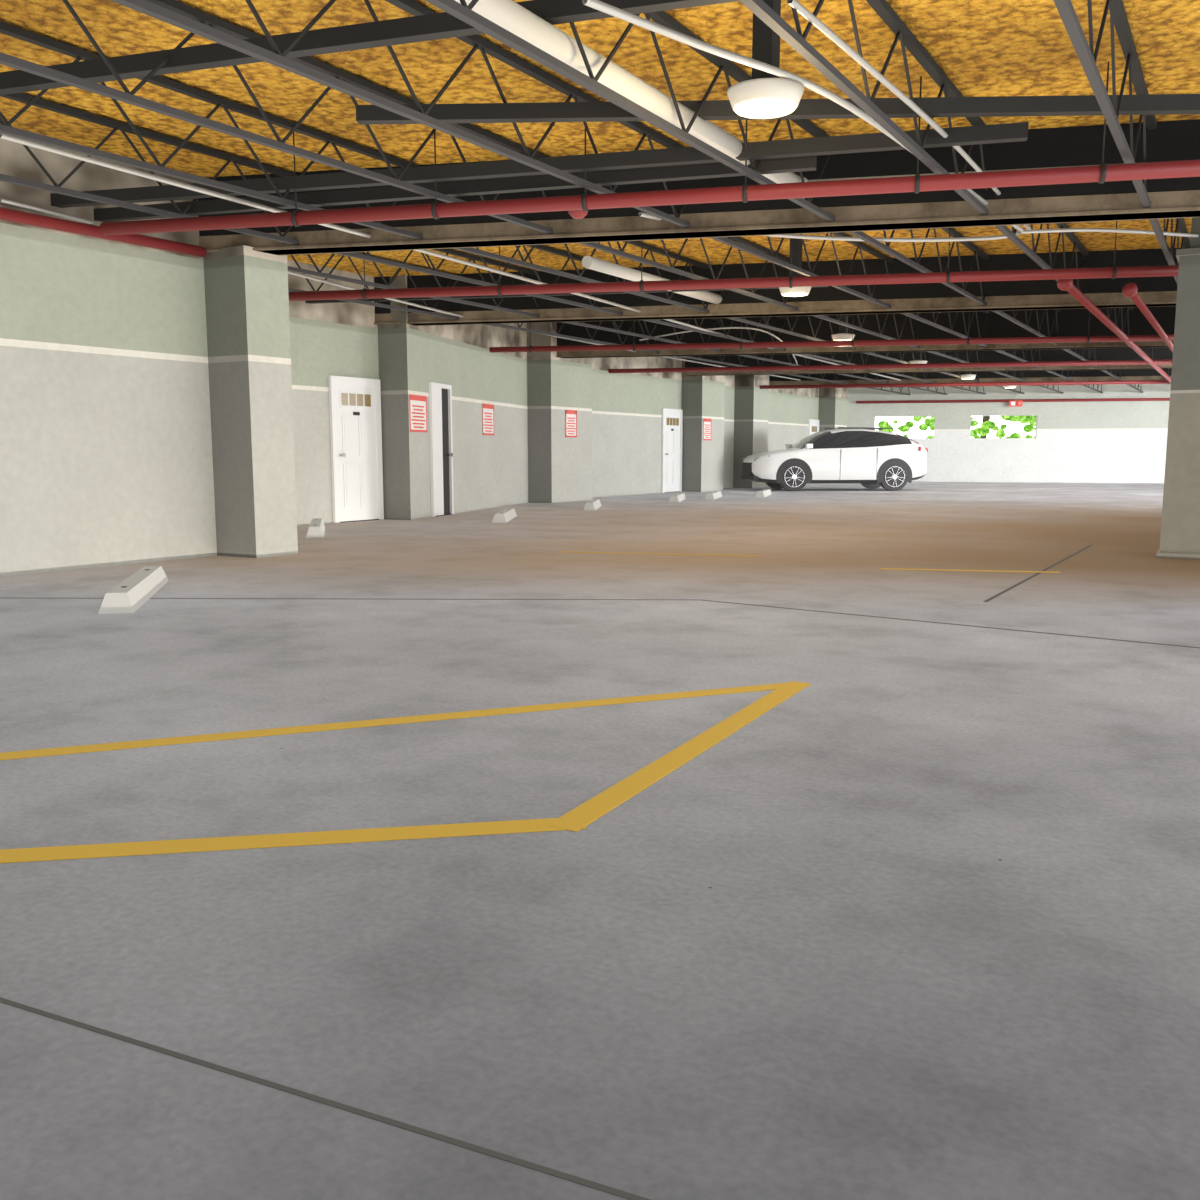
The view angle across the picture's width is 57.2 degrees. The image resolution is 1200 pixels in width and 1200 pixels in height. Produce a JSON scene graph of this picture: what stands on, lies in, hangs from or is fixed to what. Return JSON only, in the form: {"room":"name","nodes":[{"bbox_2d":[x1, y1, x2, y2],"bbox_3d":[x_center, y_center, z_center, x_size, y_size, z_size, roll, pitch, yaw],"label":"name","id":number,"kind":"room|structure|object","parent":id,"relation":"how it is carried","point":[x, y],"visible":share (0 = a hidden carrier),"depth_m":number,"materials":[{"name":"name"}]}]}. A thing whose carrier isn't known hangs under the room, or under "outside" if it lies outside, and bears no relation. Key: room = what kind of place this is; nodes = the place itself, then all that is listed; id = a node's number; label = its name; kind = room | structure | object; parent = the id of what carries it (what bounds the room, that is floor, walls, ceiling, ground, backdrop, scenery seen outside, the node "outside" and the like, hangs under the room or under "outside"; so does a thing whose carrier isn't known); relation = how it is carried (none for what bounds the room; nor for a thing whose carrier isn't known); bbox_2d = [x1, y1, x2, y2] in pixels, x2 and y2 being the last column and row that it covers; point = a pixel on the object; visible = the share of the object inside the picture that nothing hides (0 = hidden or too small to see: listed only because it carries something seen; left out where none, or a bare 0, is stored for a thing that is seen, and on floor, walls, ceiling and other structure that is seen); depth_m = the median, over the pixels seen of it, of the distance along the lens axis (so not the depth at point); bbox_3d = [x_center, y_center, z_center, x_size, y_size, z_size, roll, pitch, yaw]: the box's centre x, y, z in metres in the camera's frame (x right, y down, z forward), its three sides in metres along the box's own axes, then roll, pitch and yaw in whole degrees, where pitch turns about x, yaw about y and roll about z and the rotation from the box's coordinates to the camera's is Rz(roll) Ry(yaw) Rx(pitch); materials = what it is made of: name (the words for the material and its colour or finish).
{"room":"indoor parking garage","nodes":[
{"label":"indoor parking garage","id":0,"kind":"room"},
{"bbox_2d":[0,138,818,576],"bbox_3d":[-3.768,-3.055,16.707,5.550,3.700,49.470,4,9,30],"label":"wall","id":1,"kind":"structure","parent":0,"point":[106,458],"depth_m":10.64,"materials":[{"name":"paint"}]},
{"bbox_2d":[328,375,383,522],"bbox_3d":[-3.653,-2.275,16.685,0.132,2.160,1.070,4,9,30],"label":"door","id":2,"kind":"structure","parent":1,"relation":"in","point":[354,403],"depth_m":16.67,"materials":[{"name":"white wood"}]},
{"bbox_2d":[428,382,453,516],"bbox_3d":[-2.580,-2.476,18.175,0.131,2.160,0.886,2,8,14],"label":"door","id":3,"kind":"structure","parent":1,"relation":"in","point":[440,395],"depth_m":18.16,"materials":[{"name":"white"}]},
{"bbox_2d":[482,403,493,434],"bbox_3d":[-2.073,-3.346,20.408,0.009,0.570,0.638,2,8,14],"label":"sign","id":4,"kind":"object","parent":1,"relation":"attached to","point":[487,409],"visible":1,"depth_m":20.38,"materials":[{"name":"white"}]},
{"bbox_2d":[661,408,682,492],"bbox_3d":[1.923,-3.906,28.809,0.132,2.160,1.123,4,9,30],"label":"door","id":5,"kind":"structure","parent":1,"relation":"in","point":[672,419],"depth_m":28.78,"materials":[{"name":"white wood"}]},
{"bbox_2d":[808,419,818,435],"bbox_3d":[7.437,-5.162,38.139,0.132,2.160,0.942,4,9,30],"label":"door","id":6,"kind":"structure","parent":1,"relation":"in","point":[813,424],"depth_m":37.96,"materials":[{"name":"white"}]},
{"bbox_2d":[203,245,847,557],"bbox_3d":[0.644,-4.310,26.037,4.647,3.700,31.635,3,8,23],"label":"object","id":7,"kind":"object","parent":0,"point":[247,296],"visible":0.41,"depth_m":11.16,"materials":[{"name":"paint"}]},
{"bbox_2d":[409,394,426,431],"bbox_3d":[-2.850,-2.921,17.250,0.009,0.570,0.694,2,8,14],"label":"sign","id":8,"kind":"object","parent":7,"relation":"attached to","point":[417,403],"visible":1,"depth_m":17.23,"materials":[{"name":"white"}]},
{"bbox_2d":[565,410,576,436],"bbox_3d":[-0.612,-3.741,23.343,0.009,0.570,0.462,4,9,30],"label":"sign","id":9,"kind":"object","parent":7,"relation":"attached to","point":[570,415],"visible":1,"depth_m":23.33,"materials":[{"name":"white"}]},
{"bbox_2d":[703,418,710,439],"bbox_3d":[2.850,-4.535,29.241,0.009,0.570,0.503,4,9,30],"label":"sign","id":10,"kind":"object","parent":7,"relation":"attached to","point":[706,422],"visible":1,"depth_m":29.22,"materials":[{"name":"white"}]},
{"bbox_2d":[0,482,1199,1199],"bbox_3d":[10.107,-1.139,17.261,32.000,0.254,64.000,4,9,30],"label":"floor","id":11,"kind":"structure","parent":0,"point":[925,924],"depth_m":2.87,"materials":[{"name":"concrete"}]},
{"bbox_2d":[98,566,168,613],"bbox_3d":[-3.414,-0.099,8.111,0.220,0.134,1.900,-2,8,-15],"label":"wheel stop","id":12,"kind":"object","parent":11,"relation":"on","point":[129,595],"visible":1,"depth_m":7.63,"materials":[{"name":"white concrete"}]},
{"bbox_2d":[306,518,324,537],"bbox_3d":[-3.749,-0.962,14.521,0.220,0.134,1.900,-2,8,-13],"label":"wheel stop","id":13,"kind":"object","parent":11,"relation":"on","point":[316,529],"visible":1,"depth_m":13.66,"materials":[{"name":"white concrete"}]},
{"bbox_2d":[492,508,516,522],"bbox_3d":[-1.498,-1.340,17.333,0.220,0.134,1.800,0,8,1],"label":"wheel stop","id":14,"kind":"object","parent":11,"relation":"on","point":[507,514],"visible":1,"depth_m":16.70,"materials":[{"name":"white concrete"}]},
{"bbox_2d":[583,499,601,509],"bbox_3d":[-0.138,-1.815,20.862,0.220,0.134,1.800,1,8,4],"label":"wheel stop","id":15,"kind":"object","parent":11,"relation":"on","point":[593,504],"visible":1,"depth_m":20.22,"materials":[{"name":"white concrete"}]},
{"bbox_2d":[0,545,1199,1199],"bbox_3d":[2.226,0.175,6.564,11.193,0.001,8.133,-4,8,-25],"label":"joint","id":16,"kind":"object","parent":11,"relation":"on","point":[601,1187],"visible":1,"depth_m":1.87,"materials":[{"name":"grey"}]},
{"bbox_2d":[669,493,685,501],"bbox_3d":[1.704,-2.248,24.084,0.220,0.134,1.800,1,8,9],"label":"wheel stop","id":17,"kind":"object","parent":11,"relation":"on","point":[678,497],"visible":1,"depth_m":23.48,"materials":[{"name":"white concrete"}]},
{"bbox_2d":[704,491,721,499],"bbox_3d":[2.625,-2.422,25.374,0.220,0.134,1.800,2,8,12],"label":"wheel stop","id":18,"kind":"object","parent":11,"relation":"on","point":[713,495],"visible":1,"depth_m":24.66,"materials":[{"name":"white concrete"}]},
{"bbox_2d":[755,489,771,496],"bbox_3d":[3.978,-2.600,26.700,0.220,0.134,1.800,2,8,15],"label":"wheel stop","id":19,"kind":"object","parent":11,"relation":"on","point":[766,492],"visible":0.98,"depth_m":26.07,"materials":[{"name":"white concrete"}]},
{"bbox_2d":[741,427,927,490],"bbox_3d":[6.505,-3.932,30.647,4.922,1.720,2.200,-1,8,-6],"label":"suv","id":20,"kind":"object","parent":11,"relation":"on","point":[873,458],"visible":1,"depth_m":29.80,"materials":[{"name":"white paint"}]},
{"bbox_2d":[1156,217,1199,559],"bbox_3d":[6.032,-2.274,10.899,0.680,3.700,0.680,4,9,30],"label":"column","id":21,"kind":"structure","parent":11,"relation":"on","point":[1180,523],"depth_m":10.79,"materials":[{"name":"paint"}]},
{"bbox_2d":[0,0,1199,276],"bbox_3d":[10.107,-5.027,16.737,32.000,0.200,64.000,4,9,30],"label":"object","id":22,"kind":"object","parent":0,"point":[986,48],"depth_m":7.90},
{"bbox_2d":[198,119,1199,384],"bbox_3d":[11.090,-4.961,19.660,24.065,0.710,32.993,4,9,30],"label":"ceiling","id":23,"kind":"structure","parent":0,"point":[1177,140],"depth_m":14.65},
{"bbox_2d":[0,0,1189,394],"bbox_3d":[6.811,-4.697,17.612,14.465,0.653,50.102,4,9,30],"label":"ceiling joists","id":24,"kind":"object","parent":23,"relation":"attached to","point":[176,13],"depth_m":7.88,"materials":[{"name":"grey metal"}]},
{"bbox_2d":[0,0,1198,380],"bbox_3d":[4.093,-4.552,18.168,10.658,0.153,27.332,4,9,30],"label":"conduit","id":25,"kind":"object","parent":23,"relation":"attached to","point":[601,6],"depth_m":8.05,"materials":[{"name":"white metal"}]},
{"bbox_2d":[0,0,1199,303],"bbox_3d":[-0.195,-3.594,10.215,15.527,0.300,9.937,4,9,30],"label":"beams","id":26,"kind":"structure","parent":23,"relation":"attached to","point":[790,155],"depth_m":7.37,"materials":[{"name":"grey metal"}]},
{"bbox_2d":[0,159,1199,403],"bbox_3d":[5.965,-4.671,20.920,20.940,0.275,55.057,7,10,42],"label":"pipes","id":27,"kind":"object","parent":23,"relation":"attached to","point":[129,232],"visible":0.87,"depth_m":11.51,"materials":[{"name":"red metal"}]},
{"bbox_2d":[1009,392,1022,406],"bbox_3d":[14.285,-6.897,37.763,0.440,0.500,0.145,2,8,12],"label":"sign","id":28,"kind":"object","parent":27,"relation":"attached to","point":[1015,403],"visible":0.96,"depth_m":37.80,"materials":[{"name":"red"}]},
{"bbox_2d":[291,62,1116,352],"bbox_3d":[1.448,-4.176,14.487,10.647,0.786,13.844,4,9,30],"label":"hangers","id":29,"kind":"object","parent":23,"relation":"attached to","point":[1103,165],"depth_m":8.62,"materials":[{"name":"metal"}]},
{"bbox_2d":[455,0,1146,303],"bbox_3d":[2.071,-2.833,4.780,12.015,0.180,20.922,4,9,30],"label":"ceiling pipes","id":30,"kind":"object","parent":23,"relation":"attached to","point":[511,16],"visible":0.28,"depth_m":6.57,"materials":[{"name":"white metal"}]},
{"bbox_2d":[727,0,1015,387],"bbox_3d":[6.663,-4.991,19.961,4.553,0.690,30.095,4,9,30],"label":"lamps","id":31,"kind":"object","parent":23,"relation":"hanging from","point":[767,95],"depth_m":6.21,"materials":[{"name":"white plastic"}]},
{"bbox_2d":[878,416,1035,438],"bbox_3d":[14.370,-6.200,40.890,8.329,3.506,2.302,2,8,12],"label":"foliage","id":32,"kind":"object","parent":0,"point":[983,431],"visible":0.16,"depth_m":40.48,"materials":[{"name":"green plant"}]},
{"bbox_2d":[847,384,1170,482],"bbox_3d":[22.433,-5.723,36.537,32.200,3.700,0.300,2,8,12],"label":"wall","id":33,"kind":"structure","parent":0,"point":[1091,441],"depth_m":37.97,"materials":[{"name":"paint"}]},
{"label":"outside","id":34,"kind":"structure","parent":0,"visible":0},
{"bbox_2d":[875,416,1034,438],"bbox_3d":[19.183,-8.122,41.993,25.000,7.000,0.100,2,8,12],"label":"sky","id":35,"kind":"structure","parent":34,"point":[914,432],"depth_m":43.48,"materials":[{"name":"white"}]}
]}

